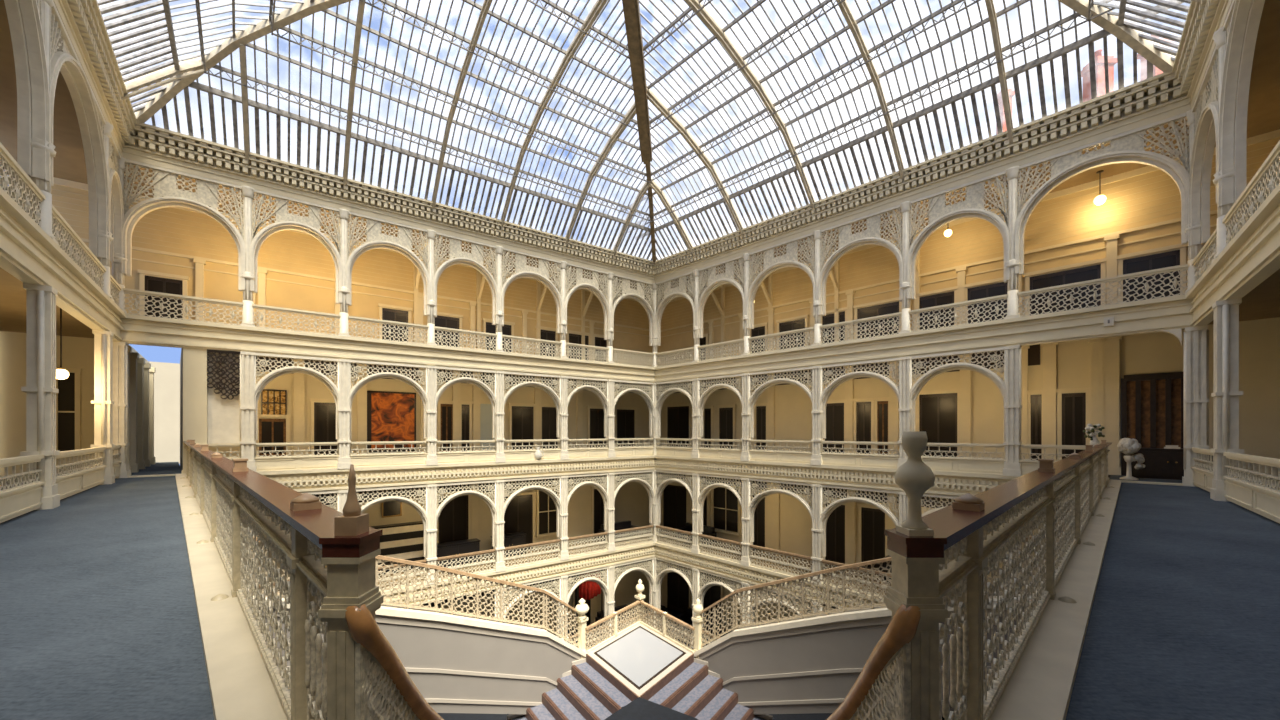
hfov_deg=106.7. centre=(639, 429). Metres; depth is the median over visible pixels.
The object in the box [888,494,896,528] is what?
pilaster
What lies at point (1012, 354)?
column
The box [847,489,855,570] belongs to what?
pilaster
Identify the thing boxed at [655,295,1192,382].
trim
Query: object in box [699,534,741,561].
balustrade panel
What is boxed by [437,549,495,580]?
balustrade panel
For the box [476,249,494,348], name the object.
brace
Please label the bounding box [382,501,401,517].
picture
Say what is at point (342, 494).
column
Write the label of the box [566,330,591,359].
door
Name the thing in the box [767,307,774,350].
pilaster
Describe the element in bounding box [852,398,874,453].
door
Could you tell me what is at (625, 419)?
door
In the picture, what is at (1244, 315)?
floor
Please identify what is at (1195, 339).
column
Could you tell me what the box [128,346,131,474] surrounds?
pilaster
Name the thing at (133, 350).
wall
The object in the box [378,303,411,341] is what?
door
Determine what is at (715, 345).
balustrade panel
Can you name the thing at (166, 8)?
skylight panel
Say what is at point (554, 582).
screen
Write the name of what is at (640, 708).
floor
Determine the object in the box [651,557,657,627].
column
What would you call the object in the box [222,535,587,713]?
staircase side
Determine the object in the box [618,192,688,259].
skylight panel
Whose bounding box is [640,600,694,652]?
balustrade
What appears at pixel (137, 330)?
trim
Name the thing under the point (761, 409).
door
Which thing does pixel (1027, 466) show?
balustrade panel
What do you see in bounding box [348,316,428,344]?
balustrade panel
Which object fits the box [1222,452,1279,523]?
balustrade panel
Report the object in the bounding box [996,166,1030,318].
column
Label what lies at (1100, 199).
globe lamp
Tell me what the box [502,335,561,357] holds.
balustrade panel
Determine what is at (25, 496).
balustrade panel
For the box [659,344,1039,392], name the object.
trim
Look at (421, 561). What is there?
balustrade panel
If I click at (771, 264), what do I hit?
screen
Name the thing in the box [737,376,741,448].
pilaster
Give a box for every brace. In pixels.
[253,215,254,323]
[335,220,339,334]
[413,237,427,342]
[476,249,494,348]
[536,265,557,355]
[581,275,606,358]
[691,275,724,357]
[738,259,772,350]
[806,237,839,341]
[890,210,919,330]
[991,178,1007,222]
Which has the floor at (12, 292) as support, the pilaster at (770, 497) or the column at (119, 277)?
the column at (119, 277)
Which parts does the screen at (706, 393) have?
rail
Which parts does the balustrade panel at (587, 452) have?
rail, parapet panel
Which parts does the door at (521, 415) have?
pane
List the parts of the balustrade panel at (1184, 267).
rail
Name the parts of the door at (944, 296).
pane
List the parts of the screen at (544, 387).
rail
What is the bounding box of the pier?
[181,347,207,473]
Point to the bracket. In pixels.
(1176, 332)
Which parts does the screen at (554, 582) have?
rail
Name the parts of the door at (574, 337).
pane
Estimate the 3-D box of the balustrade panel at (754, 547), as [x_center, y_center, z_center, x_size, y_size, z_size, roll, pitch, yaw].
[6.195,5.820,21.074,0.110,0.940,3.301,0,0,-43]
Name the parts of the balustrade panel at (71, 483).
rail, parapet panel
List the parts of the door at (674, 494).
pane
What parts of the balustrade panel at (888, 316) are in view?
rail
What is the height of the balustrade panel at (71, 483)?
0.960 m
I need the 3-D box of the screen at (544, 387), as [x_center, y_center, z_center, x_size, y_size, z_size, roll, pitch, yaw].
[-5.099,-1.150,22.496,3.221,3.000,0.340,0,0,-37]
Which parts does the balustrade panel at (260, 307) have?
rail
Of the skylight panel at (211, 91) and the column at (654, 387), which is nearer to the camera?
the skylight panel at (211, 91)
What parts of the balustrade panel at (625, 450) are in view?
rail, parapet panel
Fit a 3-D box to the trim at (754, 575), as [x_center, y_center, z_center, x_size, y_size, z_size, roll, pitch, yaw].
[7.596,6.730,19.590,0.330,0.840,20.173,0,0,-43]
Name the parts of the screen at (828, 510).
rail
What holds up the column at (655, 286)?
on the floor at (86, 333)
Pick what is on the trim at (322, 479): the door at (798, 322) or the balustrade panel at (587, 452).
the balustrade panel at (587, 452)
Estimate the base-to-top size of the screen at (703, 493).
3.000 m
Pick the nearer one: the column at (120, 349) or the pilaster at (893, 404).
the column at (120, 349)
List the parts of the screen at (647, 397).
rail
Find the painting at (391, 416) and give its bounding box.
[367,391,415,451]
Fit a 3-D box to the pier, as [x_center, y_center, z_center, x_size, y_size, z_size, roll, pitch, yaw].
[-14.554,-0.600,15.599,0.633,4.100,0.430,0,0,-37]
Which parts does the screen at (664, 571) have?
rail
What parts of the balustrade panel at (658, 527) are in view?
rail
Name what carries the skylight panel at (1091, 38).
on the trim at (1159, 100)
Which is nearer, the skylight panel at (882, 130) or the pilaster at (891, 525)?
the skylight panel at (882, 130)
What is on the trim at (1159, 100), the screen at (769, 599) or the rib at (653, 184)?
the rib at (653, 184)
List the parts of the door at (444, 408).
pane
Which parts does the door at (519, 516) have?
pane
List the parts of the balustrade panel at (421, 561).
rail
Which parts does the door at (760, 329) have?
pane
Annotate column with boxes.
[20,283,59,509]
[28,0,58,245]
[90,330,114,484]
[95,119,113,300]
[111,157,138,313]
[113,342,130,477]
[231,186,263,326]
[240,351,256,471]
[330,209,357,336]
[337,359,351,468]
[337,490,347,512]
[421,230,440,345]
[424,484,437,584]
[425,365,437,464]
[490,246,508,351]
[492,480,505,571]
[493,371,505,462]
[494,588,504,618]
[555,261,570,358]
[557,376,568,459]
[557,476,568,560]
[559,575,568,641]
[603,272,616,362]
[604,473,615,551]
[605,379,615,457]
[606,565,614,637]
[649,283,661,366]
[650,383,659,455]
[650,470,659,543]
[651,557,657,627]
[690,269,702,361]
[691,378,701,457]
[691,473,701,553]
[691,568,700,647]
[739,253,753,355]
[740,373,752,460]
[740,478,753,566]
[741,581,750,623]
[808,230,827,345]
[810,366,824,464]
[810,484,825,584]
[812,601,822,612]
[893,201,918,333]
[897,356,912,469]
[899,491,907,524]
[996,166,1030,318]
[1003,345,1021,476]
[1005,510,1020,589]
[1171,109,1210,294]
[1182,325,1208,486]
[1210,298,1243,501]
[1211,21,1236,263]
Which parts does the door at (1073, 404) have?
pane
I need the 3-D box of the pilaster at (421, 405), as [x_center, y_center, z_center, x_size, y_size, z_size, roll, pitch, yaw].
[-10.078,-0.800,22.252,0.450,4.500,0.170,0,0,-37]
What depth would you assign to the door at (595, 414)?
27.90 m
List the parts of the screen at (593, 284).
rail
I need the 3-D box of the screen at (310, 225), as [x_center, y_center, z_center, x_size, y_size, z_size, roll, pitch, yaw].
[-12.290,-6.500,17.122,2.795,3.500,0.340,0,0,-37]
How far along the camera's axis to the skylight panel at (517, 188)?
19.19 m
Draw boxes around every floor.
[0,267,1279,330]
[0,476,115,523]
[0,476,1279,719]
[6,329,93,337]
[131,462,180,475]
[278,529,890,595]
[438,605,943,719]
[605,697,697,719]
[1109,475,1181,482]
[1208,310,1279,324]
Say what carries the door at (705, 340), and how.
in the wall at (732, 331)
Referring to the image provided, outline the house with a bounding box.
[149,361,179,463]
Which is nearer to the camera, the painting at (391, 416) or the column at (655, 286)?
the painting at (391, 416)
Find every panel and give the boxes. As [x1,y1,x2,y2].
[0,142,44,226]
[0,455,45,522]
[52,205,105,290]
[56,367,81,451]
[56,447,106,499]
[97,0,312,81]
[110,274,121,305]
[113,445,121,477]
[122,288,243,325]
[129,74,180,112]
[142,53,243,153]
[200,443,240,459]
[244,0,362,181]
[252,304,340,335]
[254,442,338,470]
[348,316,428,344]
[350,0,481,204]
[350,441,426,466]
[378,559,426,590]
[434,326,496,350]
[435,0,589,220]
[436,440,495,463]
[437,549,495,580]
[480,404,494,450]
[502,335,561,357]
[504,439,560,460]
[504,539,560,567]
[506,0,633,236]
[535,486,558,537]
[566,343,608,362]
[568,439,608,457]
[568,532,608,556]
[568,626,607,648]
[570,113,648,248]
[613,348,653,366]
[614,438,653,456]
[614,525,652,548]
[617,191,651,260]
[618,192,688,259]
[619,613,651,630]
[639,0,808,229]
[648,106,740,245]
[655,347,693,366]
[656,438,691,456]
[656,525,691,549]
[656,613,691,643]
[696,0,895,204]
[697,338,743,360]
[699,439,741,459]
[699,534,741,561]
[702,630,720,646]
[711,486,740,535]
[748,327,813,353]
[748,440,811,463]
[749,545,811,579]
[819,312,901,343]
[820,441,898,467]
[821,560,891,596]
[838,0,1004,171]
[908,294,1007,331]
[921,443,1004,473]
[996,0,1183,133]
[1017,263,1189,316]
[1019,444,1093,474]
[1088,0,1190,61]
[1121,372,1182,474]
[1191,448,1213,491]
[1192,228,1216,282]
[1222,140,1279,244]
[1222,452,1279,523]
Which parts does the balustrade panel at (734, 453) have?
rail, parapet panel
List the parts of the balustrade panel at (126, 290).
rail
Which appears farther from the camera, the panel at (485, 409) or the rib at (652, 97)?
the panel at (485, 409)
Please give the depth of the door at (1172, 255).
14.79 m
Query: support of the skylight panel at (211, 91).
on the trim at (147, 146)
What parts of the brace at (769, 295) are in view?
post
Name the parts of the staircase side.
lattice panel, handrail, lattice panel, rail, panel, moulding, moulding, lattice panel, lattice panel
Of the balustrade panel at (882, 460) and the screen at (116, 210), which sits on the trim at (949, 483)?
the balustrade panel at (882, 460)
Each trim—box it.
[0,187,125,341]
[26,177,649,336]
[53,0,136,156]
[120,314,654,382]
[122,123,654,282]
[127,455,655,497]
[256,356,651,393]
[312,472,649,504]
[379,542,655,604]
[417,560,649,606]
[654,72,1190,282]
[654,455,1182,505]
[654,542,883,607]
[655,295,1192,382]
[659,129,1279,336]
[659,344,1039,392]
[659,472,1067,519]
[1172,0,1232,108]
[1186,183,1279,326]
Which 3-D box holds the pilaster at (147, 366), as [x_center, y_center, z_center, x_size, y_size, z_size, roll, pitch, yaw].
[-19.679,-0.600,18.873,0.360,4.100,0.400,0,0,-41]
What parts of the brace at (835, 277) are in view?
post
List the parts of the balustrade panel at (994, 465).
parapet panel, rail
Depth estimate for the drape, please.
26.28 m
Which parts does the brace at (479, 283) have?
post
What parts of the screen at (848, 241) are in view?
rail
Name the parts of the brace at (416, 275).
post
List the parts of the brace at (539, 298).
post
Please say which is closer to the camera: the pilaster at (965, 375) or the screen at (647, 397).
the pilaster at (965, 375)
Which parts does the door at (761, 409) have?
pane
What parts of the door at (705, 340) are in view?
pane, frame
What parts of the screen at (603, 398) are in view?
rail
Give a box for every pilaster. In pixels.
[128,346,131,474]
[130,352,138,472]
[137,358,144,468]
[144,363,150,466]
[149,367,155,463]
[193,258,205,321]
[258,268,266,327]
[294,359,303,455]
[357,363,366,453]
[417,294,422,342]
[420,368,425,451]
[452,370,459,451]
[469,302,475,348]
[471,483,477,538]
[472,372,479,450]
[504,377,505,448]
[521,310,527,353]
[534,376,540,448]
[576,379,582,447]
[589,321,594,360]
[614,475,615,522]
[686,475,691,522]
[708,320,713,358]
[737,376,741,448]
[738,314,743,354]
[766,482,772,552]
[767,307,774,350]
[768,373,774,450]
[773,483,780,554]
[809,299,814,344]
[845,365,853,452]
[846,290,854,340]
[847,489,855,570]
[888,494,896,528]
[889,361,898,454]
[956,266,966,324]
[960,354,970,457]
[1018,275,1021,315]
[1021,345,1029,458]
[1041,342,1058,459]
[1088,337,1106,443]
[1102,336,1121,474]
[1104,234,1119,303]
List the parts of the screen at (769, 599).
rail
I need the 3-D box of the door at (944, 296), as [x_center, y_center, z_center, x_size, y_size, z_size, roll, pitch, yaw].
[11.884,-4.530,19.144,0.140,2.160,1.633,0,0,-43]
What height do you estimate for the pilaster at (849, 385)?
4.500 m
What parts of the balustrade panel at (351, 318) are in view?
rail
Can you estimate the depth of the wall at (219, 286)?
20.03 m
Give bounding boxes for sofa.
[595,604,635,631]
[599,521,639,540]
[676,522,716,544]
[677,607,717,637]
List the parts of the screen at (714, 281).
rail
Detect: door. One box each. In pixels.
[138,269,188,319]
[256,414,290,456]
[309,398,336,454]
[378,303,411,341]
[435,312,462,346]
[437,400,456,451]
[437,491,470,543]
[458,401,472,450]
[482,318,514,352]
[504,491,535,548]
[508,403,536,449]
[535,326,557,356]
[539,404,557,448]
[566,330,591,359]
[572,575,592,628]
[587,406,605,447]
[591,485,604,538]
[593,334,606,361]
[614,407,636,446]
[662,482,689,528]
[665,403,691,447]
[666,562,691,612]
[700,333,708,360]
[701,572,723,628]
[702,405,713,447]
[702,486,709,525]
[716,404,735,448]
[750,322,767,353]
[751,491,766,550]
[754,403,767,449]
[776,314,808,349]
[821,307,847,343]
[823,399,846,452]
[823,499,847,566]
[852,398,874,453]
[853,297,901,338]
[857,503,887,574]
[873,397,891,454]
[916,388,961,456]
[918,286,958,329]
[962,277,1007,323]
[1024,257,1107,315]
[1025,390,1046,459]
[1055,387,1091,460]
[1116,243,1187,302]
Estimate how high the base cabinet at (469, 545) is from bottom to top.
1.150 m
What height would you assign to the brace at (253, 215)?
4.790 m
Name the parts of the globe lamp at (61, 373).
stem, globe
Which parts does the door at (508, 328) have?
pane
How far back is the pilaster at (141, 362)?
17.53 m
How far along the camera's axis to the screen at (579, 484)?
24.48 m
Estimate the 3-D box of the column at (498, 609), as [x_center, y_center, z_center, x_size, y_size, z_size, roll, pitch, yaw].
[-6.371,9.200,21.508,0.460,4.100,0.400,0,0,-37]
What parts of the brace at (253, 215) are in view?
post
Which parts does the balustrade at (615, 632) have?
handrail, rail, post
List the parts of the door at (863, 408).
pane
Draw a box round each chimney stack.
[996,89,1014,134]
[1081,49,1116,101]
[1137,34,1173,80]
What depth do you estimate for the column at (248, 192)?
16.16 m
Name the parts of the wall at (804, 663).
lattice panel, lattice panel, moulding, moulding, panel, lattice panel, rail, handrail, lattice panel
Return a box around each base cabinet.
[437,538,479,567]
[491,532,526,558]
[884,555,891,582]
[1130,448,1212,479]
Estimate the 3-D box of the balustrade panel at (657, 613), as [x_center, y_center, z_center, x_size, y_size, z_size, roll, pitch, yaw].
[1.873,10.720,25.744,0.110,0.940,2.895,0,0,-43]
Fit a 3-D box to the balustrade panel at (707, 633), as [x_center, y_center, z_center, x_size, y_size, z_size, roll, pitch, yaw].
[3.965,10.720,23.484,0.110,0.940,2.865,0,0,-43]
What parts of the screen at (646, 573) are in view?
rail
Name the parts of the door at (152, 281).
pane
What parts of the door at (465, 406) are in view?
pane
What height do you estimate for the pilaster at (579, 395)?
4.500 m
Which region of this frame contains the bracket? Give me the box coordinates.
[1156,328,1180,342]
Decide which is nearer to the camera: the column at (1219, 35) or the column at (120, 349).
the column at (1219, 35)
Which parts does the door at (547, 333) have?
pane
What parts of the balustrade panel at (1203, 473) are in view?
parapet panel, rail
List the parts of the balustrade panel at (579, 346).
rail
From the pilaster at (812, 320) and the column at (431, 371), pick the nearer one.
the column at (431, 371)
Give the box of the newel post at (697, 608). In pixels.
[692,598,703,658]
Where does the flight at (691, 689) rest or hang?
attached to the wall at (804, 663)
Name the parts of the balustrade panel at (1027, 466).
parapet panel, rail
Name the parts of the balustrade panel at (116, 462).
parapet panel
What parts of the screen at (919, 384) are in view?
rail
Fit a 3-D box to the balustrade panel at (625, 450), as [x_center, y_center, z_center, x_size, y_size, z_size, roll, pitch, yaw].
[-0.346,0.930,25.968,2.857,0.960,0.130,0,0,-37]
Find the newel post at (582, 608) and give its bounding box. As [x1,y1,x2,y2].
[575,598,588,658]
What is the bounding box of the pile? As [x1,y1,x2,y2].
[1164,445,1179,448]
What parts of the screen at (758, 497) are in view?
rail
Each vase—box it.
[534,447,543,459]
[1083,424,1104,445]
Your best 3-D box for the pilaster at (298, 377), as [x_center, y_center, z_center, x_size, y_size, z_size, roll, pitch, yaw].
[-13.895,-0.800,19.399,0.450,4.500,0.170,0,0,-37]
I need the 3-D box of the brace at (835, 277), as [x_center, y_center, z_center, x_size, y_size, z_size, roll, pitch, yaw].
[8.171,-5.845,21.199,2.800,4.790,0.200,0,0,-43]
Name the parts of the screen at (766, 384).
rail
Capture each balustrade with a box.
[345,604,443,719]
[585,600,639,652]
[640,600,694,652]
[826,604,920,719]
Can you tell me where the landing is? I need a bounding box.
[588,623,691,696]
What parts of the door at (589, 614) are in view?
pane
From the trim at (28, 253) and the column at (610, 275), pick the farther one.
the column at (610, 275)
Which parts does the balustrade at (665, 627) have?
post, rail, handrail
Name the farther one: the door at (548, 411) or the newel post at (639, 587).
the door at (548, 411)
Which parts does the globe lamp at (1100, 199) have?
stem, globe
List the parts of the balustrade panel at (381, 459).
rail, parapet panel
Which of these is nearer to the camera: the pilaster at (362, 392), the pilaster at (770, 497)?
the pilaster at (362, 392)
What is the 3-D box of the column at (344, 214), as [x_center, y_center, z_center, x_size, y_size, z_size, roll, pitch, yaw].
[-11.152,-5.854,17.934,0.931,4.808,0.400,0,0,-37]
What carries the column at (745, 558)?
on the floor at (789, 557)
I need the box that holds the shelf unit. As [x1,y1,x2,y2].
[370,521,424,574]
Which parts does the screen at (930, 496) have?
rail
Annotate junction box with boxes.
[1104,317,1113,326]
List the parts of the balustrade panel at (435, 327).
rail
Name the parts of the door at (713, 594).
frame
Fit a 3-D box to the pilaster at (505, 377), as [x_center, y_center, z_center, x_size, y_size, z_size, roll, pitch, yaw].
[-7.072,-0.800,24.499,0.450,4.500,0.170,0,0,-37]
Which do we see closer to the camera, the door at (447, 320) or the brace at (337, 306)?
the brace at (337, 306)
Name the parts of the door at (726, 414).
pane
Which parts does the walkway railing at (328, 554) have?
post, post, post, lattice panel, post, lattice panel, post, lattice panel, lattice panel, post, rail, rail, lattice panel, handrail, post, lattice panel, newel post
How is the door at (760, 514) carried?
in the wall at (732, 331)
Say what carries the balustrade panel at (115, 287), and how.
on the trim at (28, 253)
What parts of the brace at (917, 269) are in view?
post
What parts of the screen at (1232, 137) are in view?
rail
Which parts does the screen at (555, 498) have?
rail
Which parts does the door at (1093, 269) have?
pane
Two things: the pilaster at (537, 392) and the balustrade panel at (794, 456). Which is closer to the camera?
the balustrade panel at (794, 456)
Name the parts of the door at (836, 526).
pane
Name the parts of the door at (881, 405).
pane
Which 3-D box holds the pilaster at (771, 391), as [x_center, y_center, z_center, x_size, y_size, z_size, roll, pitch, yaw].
[6.785,-0.800,24.633,0.170,4.500,0.450,0,0,-43]
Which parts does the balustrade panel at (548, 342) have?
rail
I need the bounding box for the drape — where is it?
[577,570,602,632]
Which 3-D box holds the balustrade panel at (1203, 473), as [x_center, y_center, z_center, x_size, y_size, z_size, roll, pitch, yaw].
[13.206,0.930,11.072,0.130,0.960,3.195,0,0,42]
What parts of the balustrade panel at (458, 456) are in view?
rail, parapet panel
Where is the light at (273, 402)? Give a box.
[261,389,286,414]
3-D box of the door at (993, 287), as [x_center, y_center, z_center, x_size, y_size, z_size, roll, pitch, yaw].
[13.044,-4.530,17.891,0.141,2.160,1.560,0,0,-43]
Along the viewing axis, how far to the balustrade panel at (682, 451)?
25.72 m
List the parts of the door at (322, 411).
pane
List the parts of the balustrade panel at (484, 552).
rail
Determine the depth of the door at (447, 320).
22.95 m
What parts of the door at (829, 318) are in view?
pane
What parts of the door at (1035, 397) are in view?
pane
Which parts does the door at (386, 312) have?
pane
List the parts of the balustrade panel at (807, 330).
rail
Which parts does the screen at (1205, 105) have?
rail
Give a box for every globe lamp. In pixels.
[56,308,68,378]
[944,228,951,236]
[1094,170,1106,204]
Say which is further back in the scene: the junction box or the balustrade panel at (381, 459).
the balustrade panel at (381, 459)
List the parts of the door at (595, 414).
pane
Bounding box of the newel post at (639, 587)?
[635,579,644,620]
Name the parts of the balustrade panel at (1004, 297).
rail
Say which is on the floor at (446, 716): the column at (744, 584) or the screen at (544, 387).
the column at (744, 584)
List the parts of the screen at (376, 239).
rail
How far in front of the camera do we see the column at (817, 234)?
19.71 m
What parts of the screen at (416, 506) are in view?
rail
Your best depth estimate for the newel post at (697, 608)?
13.64 m
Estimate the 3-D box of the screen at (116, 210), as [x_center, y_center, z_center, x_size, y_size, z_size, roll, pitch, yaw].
[-15.166,-6.650,13.597,0.340,3.200,2.143,0,0,-40]
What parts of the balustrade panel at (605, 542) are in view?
rail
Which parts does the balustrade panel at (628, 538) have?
rail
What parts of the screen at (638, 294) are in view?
rail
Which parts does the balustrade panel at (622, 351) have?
rail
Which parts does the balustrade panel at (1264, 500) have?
parapet panel, rail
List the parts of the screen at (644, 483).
rail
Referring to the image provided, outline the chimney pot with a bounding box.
[1094,49,1101,57]
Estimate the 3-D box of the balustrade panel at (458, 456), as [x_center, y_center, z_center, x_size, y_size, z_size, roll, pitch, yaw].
[-7.507,0.930,20.616,2.712,0.960,0.130,0,0,-37]
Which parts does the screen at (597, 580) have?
rail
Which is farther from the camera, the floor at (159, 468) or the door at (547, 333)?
the door at (547, 333)
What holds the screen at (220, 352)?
attached to the pier
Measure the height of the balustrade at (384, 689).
2.995 m
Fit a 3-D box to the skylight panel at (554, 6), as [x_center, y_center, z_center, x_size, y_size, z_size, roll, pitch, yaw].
[-4.290,-11.352,16.312,2.909,4.324,10.376,0,0,-37]
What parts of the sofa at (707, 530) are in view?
armrest, seat, backrest, armrest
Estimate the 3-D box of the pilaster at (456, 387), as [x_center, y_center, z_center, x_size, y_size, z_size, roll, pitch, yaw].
[-8.914,-0.800,23.122,0.450,4.500,0.170,0,0,-37]
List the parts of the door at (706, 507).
pane, frame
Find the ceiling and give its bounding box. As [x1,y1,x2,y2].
[0,0,1279,299]
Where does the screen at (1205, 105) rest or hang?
attached to the column at (1219, 35)
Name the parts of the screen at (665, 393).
rail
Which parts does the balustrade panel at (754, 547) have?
rail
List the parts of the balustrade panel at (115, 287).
rail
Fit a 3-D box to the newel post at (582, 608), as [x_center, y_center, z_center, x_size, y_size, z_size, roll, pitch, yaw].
[-1.670,5.750,13.711,0.420,1.800,0.410,0,0,-45]
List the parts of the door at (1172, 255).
pane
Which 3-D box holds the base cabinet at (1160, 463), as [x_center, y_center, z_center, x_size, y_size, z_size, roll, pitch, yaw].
[15.711,1.000,14.056,0.595,0.900,1.760,0,0,-43]
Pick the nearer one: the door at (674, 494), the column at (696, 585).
the column at (696, 585)
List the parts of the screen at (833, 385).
rail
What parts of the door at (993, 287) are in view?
pane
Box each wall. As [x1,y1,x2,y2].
[0,179,658,633]
[128,344,150,363]
[180,348,182,469]
[208,352,240,443]
[659,137,1279,631]
[692,532,1061,716]
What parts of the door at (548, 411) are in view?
pane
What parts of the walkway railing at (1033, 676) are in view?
newel post, lattice panel, post, handrail, lattice panel, rail, rail, post, lattice panel, post, lattice panel, lattice panel, post, lattice panel, post, lattice panel, post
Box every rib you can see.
[121,57,203,99]
[239,44,250,170]
[342,0,364,189]
[430,0,492,212]
[499,0,607,233]
[565,101,635,245]
[611,180,649,258]
[647,85,743,237]
[648,177,693,254]
[685,0,816,212]
[836,0,904,186]
[985,0,1012,149]
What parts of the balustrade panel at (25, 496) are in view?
rail, parapet panel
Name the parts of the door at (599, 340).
pane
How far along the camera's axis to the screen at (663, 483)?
26.28 m
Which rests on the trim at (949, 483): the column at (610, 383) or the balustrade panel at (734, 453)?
the balustrade panel at (734, 453)
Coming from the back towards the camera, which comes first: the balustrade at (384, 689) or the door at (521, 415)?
the door at (521, 415)
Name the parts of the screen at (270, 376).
rail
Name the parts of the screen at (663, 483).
rail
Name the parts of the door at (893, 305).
pane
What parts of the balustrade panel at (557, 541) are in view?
rail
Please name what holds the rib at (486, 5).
on the trim at (147, 146)
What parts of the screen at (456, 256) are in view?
rail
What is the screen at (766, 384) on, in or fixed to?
attached to the column at (816, 457)
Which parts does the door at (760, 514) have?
pane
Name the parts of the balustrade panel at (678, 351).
rail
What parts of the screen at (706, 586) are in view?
rail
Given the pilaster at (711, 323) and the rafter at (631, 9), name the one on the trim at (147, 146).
the rafter at (631, 9)
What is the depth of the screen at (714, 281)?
23.68 m
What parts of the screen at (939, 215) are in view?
rail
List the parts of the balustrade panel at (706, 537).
rail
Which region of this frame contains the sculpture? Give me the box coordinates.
[1117,438,1145,479]
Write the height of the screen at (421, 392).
3.000 m
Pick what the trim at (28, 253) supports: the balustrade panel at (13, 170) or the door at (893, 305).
the balustrade panel at (13, 170)
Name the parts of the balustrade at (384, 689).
lattice panel, string rail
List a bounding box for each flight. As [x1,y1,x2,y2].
[507,654,637,719]
[640,654,772,719]
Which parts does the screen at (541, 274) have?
rail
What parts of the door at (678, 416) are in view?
pane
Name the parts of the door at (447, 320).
pane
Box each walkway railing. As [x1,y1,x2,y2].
[175,440,382,719]
[884,431,1121,719]
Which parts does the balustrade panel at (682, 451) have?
rail, parapet panel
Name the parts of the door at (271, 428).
pane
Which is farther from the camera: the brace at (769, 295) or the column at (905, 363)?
the brace at (769, 295)
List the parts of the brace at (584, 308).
post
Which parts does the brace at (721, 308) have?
post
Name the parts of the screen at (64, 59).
rail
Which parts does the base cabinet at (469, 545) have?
door, door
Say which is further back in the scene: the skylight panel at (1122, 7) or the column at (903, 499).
the column at (903, 499)
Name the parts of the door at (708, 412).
pane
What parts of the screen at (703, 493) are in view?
rail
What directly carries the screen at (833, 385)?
attached to the column at (905, 363)
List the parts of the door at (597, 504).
pane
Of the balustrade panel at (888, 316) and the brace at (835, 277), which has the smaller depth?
the balustrade panel at (888, 316)
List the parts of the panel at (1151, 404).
panel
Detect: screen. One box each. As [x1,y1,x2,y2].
[4,0,49,181]
[50,1,108,258]
[109,134,123,262]
[120,159,244,291]
[207,349,239,399]
[250,189,341,303]
[250,353,341,439]
[256,490,337,580]
[346,212,429,315]
[346,360,427,438]
[356,485,427,556]
[433,232,498,324]
[436,366,498,437]
[436,480,498,546]
[501,248,562,333]
[501,372,560,437]
[501,476,560,545]
[504,576,560,636]
[564,567,608,622]
[565,263,609,339]
[565,376,608,436]
[565,473,608,536]
[612,274,654,345]
[612,380,653,436]
[612,470,653,529]
[612,557,653,612]
[654,271,694,345]
[655,379,691,435]
[655,470,695,522]
[655,557,692,609]
[696,255,744,337]
[698,374,741,436]
[698,474,741,531]
[698,569,742,626]
[746,582,811,622]
[747,233,814,328]
[748,367,814,437]
[748,478,814,555]
[818,205,902,315]
[820,358,902,437]
[820,485,900,556]
[907,170,1009,299]
[910,347,1008,440]
[921,494,993,530]
[1188,46,1217,246]
[1218,0,1264,206]
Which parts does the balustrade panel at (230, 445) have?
rail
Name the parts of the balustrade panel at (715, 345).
rail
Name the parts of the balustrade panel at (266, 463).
parapet panel, rail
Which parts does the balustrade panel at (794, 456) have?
parapet panel, rail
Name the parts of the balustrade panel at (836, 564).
rail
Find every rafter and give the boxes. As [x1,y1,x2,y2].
[134,0,352,125]
[622,0,655,263]
[1058,0,1175,74]
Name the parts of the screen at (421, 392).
rail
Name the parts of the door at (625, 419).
pane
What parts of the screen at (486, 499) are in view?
rail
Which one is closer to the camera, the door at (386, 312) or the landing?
the landing
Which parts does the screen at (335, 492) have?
rail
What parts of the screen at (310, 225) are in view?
rail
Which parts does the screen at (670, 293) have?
rail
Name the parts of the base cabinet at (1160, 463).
door, door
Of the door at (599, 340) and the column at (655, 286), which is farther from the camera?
the door at (599, 340)
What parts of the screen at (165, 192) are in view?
rail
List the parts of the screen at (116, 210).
rail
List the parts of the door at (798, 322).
pane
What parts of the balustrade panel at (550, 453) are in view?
rail, parapet panel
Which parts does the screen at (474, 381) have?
rail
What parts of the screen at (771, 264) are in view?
rail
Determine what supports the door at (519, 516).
in the wall at (219, 286)
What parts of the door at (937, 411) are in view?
pane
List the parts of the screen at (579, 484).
rail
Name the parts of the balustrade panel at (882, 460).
rail, parapet panel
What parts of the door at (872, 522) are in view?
pane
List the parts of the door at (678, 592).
pane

